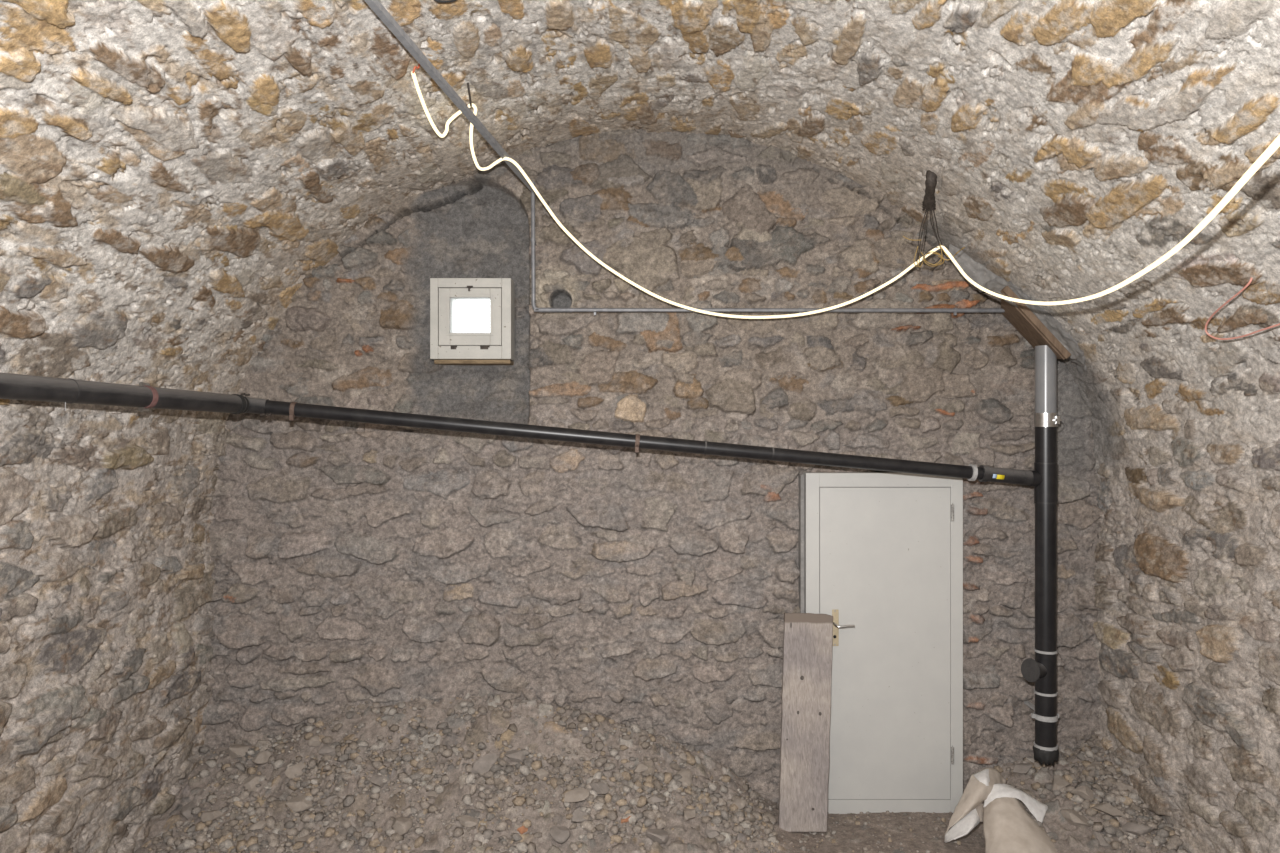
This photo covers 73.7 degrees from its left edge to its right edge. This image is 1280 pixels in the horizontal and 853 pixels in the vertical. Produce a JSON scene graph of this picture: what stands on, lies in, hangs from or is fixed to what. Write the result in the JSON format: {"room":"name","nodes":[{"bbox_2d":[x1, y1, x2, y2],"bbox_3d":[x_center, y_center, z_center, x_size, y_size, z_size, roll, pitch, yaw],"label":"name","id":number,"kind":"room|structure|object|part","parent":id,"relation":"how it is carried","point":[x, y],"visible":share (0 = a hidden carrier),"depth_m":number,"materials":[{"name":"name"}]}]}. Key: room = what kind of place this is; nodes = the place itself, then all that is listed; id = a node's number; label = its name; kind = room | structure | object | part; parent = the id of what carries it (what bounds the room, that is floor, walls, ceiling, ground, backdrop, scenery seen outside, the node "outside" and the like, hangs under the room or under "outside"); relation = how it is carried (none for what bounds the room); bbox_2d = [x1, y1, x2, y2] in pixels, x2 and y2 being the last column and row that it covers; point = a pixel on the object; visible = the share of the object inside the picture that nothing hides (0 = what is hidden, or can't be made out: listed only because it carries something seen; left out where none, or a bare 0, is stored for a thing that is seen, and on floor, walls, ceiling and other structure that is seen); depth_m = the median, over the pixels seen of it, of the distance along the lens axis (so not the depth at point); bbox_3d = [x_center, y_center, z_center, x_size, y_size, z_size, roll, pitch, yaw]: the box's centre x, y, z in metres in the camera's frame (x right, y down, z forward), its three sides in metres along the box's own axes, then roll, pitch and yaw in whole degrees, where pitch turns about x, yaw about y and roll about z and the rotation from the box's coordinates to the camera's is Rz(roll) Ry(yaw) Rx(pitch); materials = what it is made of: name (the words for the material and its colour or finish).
{"room":"stone cellar","nodes":[
{"label":"stone cellar","id":0,"kind":"room"},
{"bbox_2d":[0,452,225,852],"bbox_3d":[-2.425,1.278,1.729,0.206,2.288,6.658,0,0,0],"label":"wall","id":1,"kind":"structure","parent":0,"point":[107,583],"depth_m":3.82,"materials":[{"name":"grey stone"}]},
{"bbox_2d":[0,0,1279,464],"bbox_3d":[0.108,-0.777,1.729,5.022,1.860,6.658,0,0,0],"label":"ceiling","id":2,"kind":"structure","parent":0,"point":[173,173],"depth_m":3.43,"materials":[{"name":"grey stone"}]},
{"bbox_2d":[435,0,455,2],"bbox_3d":[-0.689,-1.531,3.038,0.111,0.055,0.016,0,0,-34],"label":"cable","id":3,"kind":"object","parent":2,"relation":"hanging from","point":[440,1],"visible":1,"depth_m":3.03,"materials":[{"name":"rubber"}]},
{"bbox_2d":[364,0,535,191],"bbox_3d":[-0.811,-1.594,3.322,0.036,0.607,2.795,0,0,9],"label":"channel","id":4,"kind":"object","parent":2,"relation":"attached to","point":[376,6],"visible":0.93,"depth_m":3.37,"materials":[{"name":"metal"}]},
{"bbox_2d":[467,83,471,106],"bbox_3d":[-0.769,-1.508,3.828,0.021,0.103,0.126,0,0,-6],"label":"nail","id":5,"kind":"object","parent":2,"relation":"attached to","point":[468,87],"visible":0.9,"depth_m":3.80,"materials":[{"name":"grey metal"}]},
{"bbox_2d":[0,372,1032,484],"bbox_3d":[-0.473,0.061,4.389,4.921,0.517,1.883,0,0,-25],"label":"drain pipe","id":6,"kind":"object","parent":2,"relation":"attached to","point":[144,396],"visible":1,"depth_m":4.34,"materials":[{"name":"black plastic"}]},
{"bbox_2d":[978,465,1032,484],"bbox_3d":[1.978,0.263,4.589,0.307,0.113,0.091,0,0,-4],"label":"pipe","id":7,"kind":"object","parent":6,"relation":"attached to","point":[986,473],"depth_m":4.56,"materials":[{"name":"grey plastic"}]},
{"bbox_2d":[1021,345,1061,766],"bbox_3d":[2.140,0.691,4.667,0.197,2.250,0.320,0,0,-13],"label":"downpipe","id":8,"kind":"object","parent":6,"relation":"attached to","point":[1042,670],"visible":1,"depth_m":4.56,"materials":[{"name":"black plastic"}]},
{"bbox_2d":[411,64,1279,318],"bbox_3d":[0.440,-0.997,3.098,2.766,0.976,3.041,0,0,0],"label":"cable","id":9,"kind":"object","parent":2,"relation":"hanging from","point":[1275,144],"visible":0.95,"depth_m":3.91,"materials":[{"name":"white plastic"}]},
{"bbox_2d":[903,170,964,266],"bbox_3d":[1.508,-1.056,4.395,0.280,0.470,0.194,0,0,-36],"label":"wire","id":10,"kind":"object","parent":2,"relation":"attached to","point":[928,203],"visible":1,"depth_m":4.40,"materials":[{"name":"metal"}]},
{"bbox_2d":[947,245,1085,372],"bbox_3d":[2.140,-0.674,4.815,0.838,0.836,0.685,0,0,0],"label":"board","id":11,"kind":"object","parent":2,"relation":"attached to","point":[1034,323],"visible":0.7,"depth_m":4.56,"materials":[{"name":"brown wood"}]},
{"bbox_2d":[1205,278,1279,339],"bbox_3d":[2.289,-0.456,3.208,0.131,0.226,0.517,0,0,0],"label":"cable","id":12,"kind":"object","parent":2,"relation":"attached to","point":[1250,281],"visible":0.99,"depth_m":3.28,"materials":[{"name":"plastic"}]},
{"bbox_2d":[201,129,1103,803],"bbox_3d":[0.048,0.237,4.938,5.596,4.366,0.364,0,0,0],"label":"wall","id":13,"kind":"structure","parent":0,"point":[355,563],"depth_m":4.83,"materials":[{"name":"grey stone"}]},
{"bbox_2d":[430,278,514,364],"bbox_3d":[-0.953,-0.595,5.003,0.456,0.482,0.434,0,0,0],"label":"window","id":14,"kind":"structure","parent":13,"relation":"in","point":[447,346],"depth_m":4.80,"materials":[{"name":"white paint"}]},
{"bbox_2d":[530,181,1004,314],"bbox_3d":[0.703,-0.983,4.778,2.617,0.736,0.154,0,0,0],"label":"conduit","id":15,"kind":"object","parent":13,"relation":"attached to","point":[954,311],"visible":0.98,"depth_m":4.71,"materials":[{"name":"grey plastic"}]},
{"bbox_2d":[798,472,962,813],"bbox_3d":[1.352,1.240,4.781,0.903,1.960,0.148,0,0,0],"label":"door","id":16,"kind":"structure","parent":13,"relation":"in","point":[880,554],"depth_m":4.77,"materials":[{"name":"white paint"}]},
{"bbox_3d":[1.091,1.124,4.764,0.037,0.204,0.007,0,0,0],"label":"handle plate","id":17,"kind":"part","parent":16,"relation":"part of","materials":[{"name":"beige metal"}]},
{"bbox_3d":[1.130,1.102,4.736,0.110,0.025,0.058,0,0,0],"label":"lever","id":18,"kind":"part","parent":16,"relation":"part of","materials":[{"name":"metal"}]},
{"bbox_2d":[135,694,1179,852],"bbox_3d":[0.050,1.839,1.726,5.800,0.725,6.652,0,0,0],"label":"floor","id":19,"kind":"structure","parent":0,"point":[689,836],"depth_m":4.47,"materials":[{"name":"grey gravel"}]},
{"bbox_2d":[179,802,194,818],"bbox_3d":[-2.334,1.986,4.415,0.081,0.059,0.102,0,0,-39],"label":"loose stone","id":20,"kind":"object","parent":19,"relation":"on","point":[186,810],"visible":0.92,"depth_m":4.38,"materials":[{"name":"grey stone"}]},
{"bbox_2d":[229,744,249,758],"bbox_3d":[-2.234,1.809,4.742,0.133,0.079,0.097,0,0,27],"label":"loose stone","id":21,"kind":"object","parent":19,"relation":"on","point":[235,750],"visible":0.9,"depth_m":4.71,"materials":[{"name":"grey stone"}]},
{"bbox_2d":[248,820,266,829],"bbox_3d":[-1.914,2.000,4.278,0.087,0.044,0.071,0,0,-33],"label":"loose stone","id":22,"kind":"object","parent":19,"relation":"on","point":[261,824],"visible":1,"depth_m":4.26,"materials":[{"name":"beige stone"}]},
{"bbox_2d":[252,751,271,763],"bbox_3d":[-2.061,1.800,4.661,0.097,0.065,0.112,0,0,18],"label":"loose stone","id":23,"kind":"object","parent":19,"relation":"on","point":[262,757],"visible":0.98,"depth_m":4.62,"materials":[{"name":"grey stone"}]},
{"bbox_2d":[336,829,347,837],"bbox_3d":[-1.470,2.015,4.222,0.058,0.031,0.076,0,0,-9],"label":"loose stone","id":24,"kind":"object","parent":19,"relation":"on","point":[342,831],"visible":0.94,"depth_m":4.21,"materials":[{"name":"grey stone"}]},
{"bbox_2d":[427,791,438,798],"bbox_3d":[-1.059,1.893,4.384,0.056,0.035,0.058,0,0,8],"label":"loose stone","id":25,"kind":"object","parent":19,"relation":"on","point":[432,794],"visible":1,"depth_m":4.37,"materials":[{"name":"grey stone"}]},
{"bbox_2d":[517,826,527,833],"bbox_3d":[-0.584,2.003,4.238,0.033,0.047,0.053,0,0,44],"label":"fragment","id":26,"kind":"object","parent":19,"relation":"on","point":[522,829],"visible":1,"depth_m":4.22,"materials":[{"name":"brown stone"}]},
{"bbox_2d":[535,769,548,779],"bbox_3d":[-0.513,1.819,4.469,0.065,0.046,0.078,0,0,19],"label":"loose stone","id":27,"kind":"object","parent":19,"relation":"on","point":[541,773],"visible":1,"depth_m":4.45,"materials":[{"name":"grey stone"}]},
{"bbox_2d":[550,826,569,843],"bbox_3d":[-0.400,2.021,4.218,0.115,0.056,0.099,0,0,11],"label":"loose stone","id":28,"kind":"object","parent":19,"relation":"on","point":[559,834],"visible":1,"depth_m":4.20,"materials":[{"name":"beige stone"}]},
{"bbox_2d":[571,806,592,822],"bbox_3d":[-0.289,1.977,4.312,0.102,0.088,0.111,0,0,27],"label":"loose stone","id":29,"kind":"object","parent":19,"relation":"on","point":[578,815],"visible":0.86,"depth_m":4.30,"materials":[{"name":"beige stone"}]},
{"bbox_2d":[621,814,633,822],"bbox_3d":[-0.066,1.992,4.333,0.080,0.040,0.047,0,0,-38],"label":"fragment","id":30,"kind":"object","parent":19,"relation":"on","point":[628,817],"visible":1,"depth_m":4.31,"materials":[{"name":"orange brick"}]},
{"bbox_2d":[633,764,647,771],"bbox_3d":[-0.009,1.838,4.578,0.081,0.052,0.070,0,0,-29],"label":"loose stone","id":31,"kind":"object","parent":19,"relation":"on","point":[640,767],"visible":0.94,"depth_m":4.56,"materials":[{"name":"grey stone"}]},
{"bbox_2d":[645,828,668,843],"bbox_3d":[0.096,2.022,4.220,0.128,0.059,0.101,0,0,-37],"label":"loose stone","id":32,"kind":"object","parent":19,"relation":"on","point":[661,836],"visible":1,"depth_m":4.19,"materials":[{"name":"beige stone"}]},
{"bbox_2d":[144,693,1188,852],"bbox_3d":[0.080,1.842,4.226,5.095,0.666,1.288,0,0,0],"label":"gravel","id":33,"kind":"object","parent":19,"relation":"on","point":[496,776],"visible":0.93,"depth_m":4.44,"materials":[{"name":"grey gravel"}]},
{"bbox_2d":[201,810,223,821],"bbox_3d":[-2.180,1.985,4.365,0.098,0.066,0.101,0,0,10],"label":"loose stone","id":34,"kind":"object","parent":33,"relation":"on","point":[213,814],"visible":0.99,"depth_m":4.33,"materials":[{"name":"beige stone"}]},
{"bbox_2d":[244,776,259,791],"bbox_3d":[-2.058,1.893,4.525,0.093,0.075,0.084,0,0,24],"label":"loose stone","id":35,"kind":"object","parent":33,"relation":"on","point":[250,783],"visible":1,"depth_m":4.50,"materials":[{"name":"grey stone"}]},
{"bbox_2d":[284,761,306,778],"bbox_3d":[-1.827,1.824,4.534,0.102,0.064,0.111,0,0,32],"label":"loose stone","id":36,"kind":"object","parent":33,"relation":"on","point":[297,768],"visible":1,"depth_m":4.51,"materials":[{"name":"grey stone"}]},
{"bbox_2d":[285,793,314,811],"bbox_3d":[-1.722,1.932,4.377,0.107,0.062,0.155,0,0,28],"label":"loose stone","id":37,"kind":"object","parent":33,"relation":"on","point":[299,803],"visible":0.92,"depth_m":4.33,"materials":[{"name":"grey stone"}]},
{"bbox_2d":[296,834,311,841],"bbox_3d":[-1.654,2.023,4.196,0.066,0.039,0.093,0,0,4],"label":"loose stone","id":38,"kind":"object","parent":33,"relation":"on","point":[305,838],"visible":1,"depth_m":4.17,"materials":[{"name":"grey stone"}]},
{"bbox_2d":[308,736,320,746],"bbox_3d":[-1.772,1.715,4.652,0.069,0.055,0.060,0,0,-18],"label":"loose stone","id":39,"kind":"object","parent":33,"relation":"on","point":[314,741],"visible":0.99,"depth_m":4.63,"materials":[{"name":"beige stone"}]},
{"bbox_2d":[318,745,335,756],"bbox_3d":[-1.656,1.742,4.579,0.111,0.056,0.079,0,0,14],"label":"loose stone","id":40,"kind":"object","parent":33,"relation":"on","point":[325,749],"visible":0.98,"depth_m":4.56,"materials":[{"name":"grey stone"}]},
{"bbox_2d":[322,794,336,805],"bbox_3d":[-1.600,1.915,4.377,0.083,0.044,0.060,0,0,-38],"label":"loose stone","id":41,"kind":"object","parent":33,"relation":"on","point":[329,797],"visible":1,"depth_m":4.36,"materials":[{"name":"grey stone"}]},
{"bbox_2d":[370,774,386,787],"bbox_3d":[-1.363,1.841,4.431,0.074,0.057,0.100,0,0,21],"label":"loose stone","id":42,"kind":"object","parent":33,"relation":"on","point":[376,779],"visible":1,"depth_m":4.41,"materials":[{"name":"grey stone"}]},
{"bbox_2d":[391,816,412,834],"bbox_3d":[-1.189,1.980,4.261,0.105,0.067,0.186,0,0,-19],"label":"loose stone","id":43,"kind":"object","parent":33,"relation":"on","point":[401,825],"visible":0.91,"depth_m":4.21,"materials":[{"name":"beige stone"}]},
{"bbox_2d":[459,815,477,826],"bbox_3d":[-0.857,1.964,4.258,0.088,0.044,0.098,0,0,-23],"label":"loose stone","id":44,"kind":"object","parent":33,"relation":"on","point":[465,820],"visible":1,"depth_m":4.23,"materials":[{"name":"beige stone"}]},
{"bbox_2d":[471,753,497,773],"bbox_3d":[-0.820,1.772,4.495,0.143,0.086,0.093,0,0,-9],"label":"loose stone","id":45,"kind":"object","parent":33,"relation":"on","point":[485,763],"visible":0.99,"depth_m":4.46,"materials":[{"name":"grey stone"}]},
{"bbox_2d":[504,749,525,762],"bbox_3d":[-0.662,1.764,4.539,0.125,0.066,0.085,0,0,-33],"label":"loose stone","id":46,"kind":"object","parent":33,"relation":"on","point":[514,755],"visible":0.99,"depth_m":4.52,"materials":[{"name":"grey stone"}]},
{"bbox_2d":[564,787,589,801],"bbox_3d":[-0.321,1.888,4.369,0.127,0.055,0.112,0,0,1],"label":"loose stone","id":47,"kind":"object","parent":33,"relation":"on","point":[578,794],"visible":1,"depth_m":4.35,"materials":[{"name":"grey stone"}]},
{"bbox_2d":[589,781,609,794],"bbox_3d":[-0.207,1.869,4.434,0.109,0.067,0.098,0,0,30],"label":"loose stone","id":48,"kind":"object","parent":33,"relation":"on","point":[600,788],"visible":1,"depth_m":4.39,"materials":[{"name":"grey stone"}]},
{"bbox_2d":[651,793,665,801],"bbox_3d":[0.096,1.929,4.428,0.079,0.042,0.092,0,0,7],"label":"loose stone","id":49,"kind":"object","parent":33,"relation":"on","point":[655,798],"visible":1,"depth_m":4.40,"materials":[{"name":"grey stone"}]},
{"bbox_2d":[676,769,691,786],"bbox_3d":[0.236,1.893,4.588,0.088,0.065,0.113,0,0,5],"label":"loose stone","id":50,"kind":"object","parent":33,"relation":"on","point":[686,774],"visible":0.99,"depth_m":4.57,"materials":[{"name":"grey stone"}]},
{"bbox_2d":[683,807,695,820],"bbox_3d":[0.253,1.999,4.399,0.065,0.063,0.129,0,0,-3],"label":"loose stone","id":51,"kind":"object","parent":33,"relation":"on","point":[689,814],"visible":0.99,"depth_m":4.37,"materials":[{"name":"beige stone"}]},
{"bbox_2d":[731,799,745,808],"bbox_3d":[0.525,2.009,4.545,0.106,0.070,0.077,0,0,41],"label":"loose stone","id":52,"kind":"object","parent":33,"relation":"on","point":[740,803],"visible":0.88,"depth_m":4.50,"materials":[{"name":"grey stone"}]},
{"bbox_2d":[1051,774,1069,790],"bbox_3d":[2.242,1.915,4.569,0.105,0.072,0.102,0,0,-6],"label":"loose stone","id":53,"kind":"object","parent":33,"relation":"on","point":[1058,782],"visible":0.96,"depth_m":4.55,"materials":[{"name":"grey stone"}]},
{"bbox_2d":[1061,809,1090,826],"bbox_3d":[2.226,2.001,4.348,0.101,0.078,0.142,0,0,-5],"label":"loose stone","id":54,"kind":"object","parent":33,"relation":"on","point":[1073,817],"visible":0.98,"depth_m":4.33,"materials":[{"name":"beige stone"}]},
{"bbox_2d":[1071,785,1093,802],"bbox_3d":[2.308,1.912,4.453,0.092,0.086,0.130,0,0,3],"label":"loose stone","id":55,"kind":"object","parent":33,"relation":"on","point":[1084,791],"visible":0.95,"depth_m":4.42,"materials":[{"name":"grey stone"}]},
{"bbox_2d":[1091,803,1123,816],"bbox_3d":[2.370,1.958,4.356,0.137,0.074,0.134,0,0,-7],"label":"loose stone","id":56,"kind":"object","parent":33,"relation":"on","point":[1106,808],"visible":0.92,"depth_m":4.32,"materials":[{"name":"beige stone"}]},
{"bbox_2d":[1116,781,1133,791],"bbox_3d":[2.531,1.889,4.469,0.076,0.052,0.092,0,0,-13],"label":"loose stone","id":57,"kind":"object","parent":33,"relation":"on","point":[1121,785],"visible":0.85,"depth_m":4.45,"materials":[{"name":"grey stone"}]},
{"bbox_2d":[1122,822,1154,835],"bbox_3d":[2.445,1.973,4.178,0.138,0.064,0.093,0,0,-7],"label":"loose stone","id":58,"kind":"object","parent":33,"relation":"on","point":[1137,829],"visible":0.99,"depth_m":4.15,"materials":[{"name":"beige stone"}]},
{"bbox_2d":[705,829,724,842],"bbox_3d":[0.381,2.065,4.312,0.107,0.057,0.055,0,0,18],"label":"loose stone","id":59,"kind":"object","parent":19,"relation":"on","point":[710,833],"visible":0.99,"depth_m":4.30,"materials":[{"name":"beige stone"}]},
{"bbox_2d":[778,613,832,831],"bbox_3d":[0.900,1.587,4.619,0.333,1.115,0.239,0,0,0],"label":"wooden plank","id":60,"kind":"object","parent":19,"relation":"on","point":[807,637],"visible":1,"depth_m":4.60,"materials":[{"name":"grey wood"}]},
{"bbox_2d":[944,768,1056,852],"bbox_3d":[1.896,2.004,4.303,0.566,0.352,0.564,0,0,-25],"label":"woven sack","id":61,"kind":"object","parent":19,"relation":"on","point":[1008,827],"visible":1,"depth_m":4.36,"materials":[{"name":"beige fabric"}]},
{"bbox_3d":[1.788,1.966,4.496,0.461,0.277,0.115,0,0,-38],"label":"panel","id":62,"kind":"part","parent":61,"relation":"part of","materials":[{"name":"beige fabric"}]},
{"bbox_3d":[1.914,2.044,4.235,0.448,0.272,0.455,0,0,0],"label":"panel","id":63,"kind":"part","parent":61,"relation":"part of","materials":[{"name":"beige fabric"}]},
{"bbox_2d":[1013,763,1032,773],"bbox_3d":[2.122,1.901,4.728,0.097,0.053,0.071,0,0,-38],"label":"loose stone","id":64,"kind":"object","parent":19,"relation":"on","point":[1023,768],"visible":1,"depth_m":4.72,"materials":[{"name":"grey stone"}]},
{"bbox_2d":[1092,831,1109,845],"bbox_3d":[2.274,2.024,4.198,0.062,0.040,0.092,0,0,-1],"label":"loose stone","id":65,"kind":"object","parent":19,"relation":"on","point":[1102,841],"visible":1,"depth_m":4.18,"materials":[{"name":"beige stone"}]},
{"bbox_2d":[1093,453,1279,852],"bbox_3d":[2.596,1.286,1.729,0.148,2.274,6.658,0,0,0],"label":"wall","id":66,"kind":"structure","parent":0,"point":[1187,554],"depth_m":3.97,"materials":[{"name":"grey stone"}]}
]}

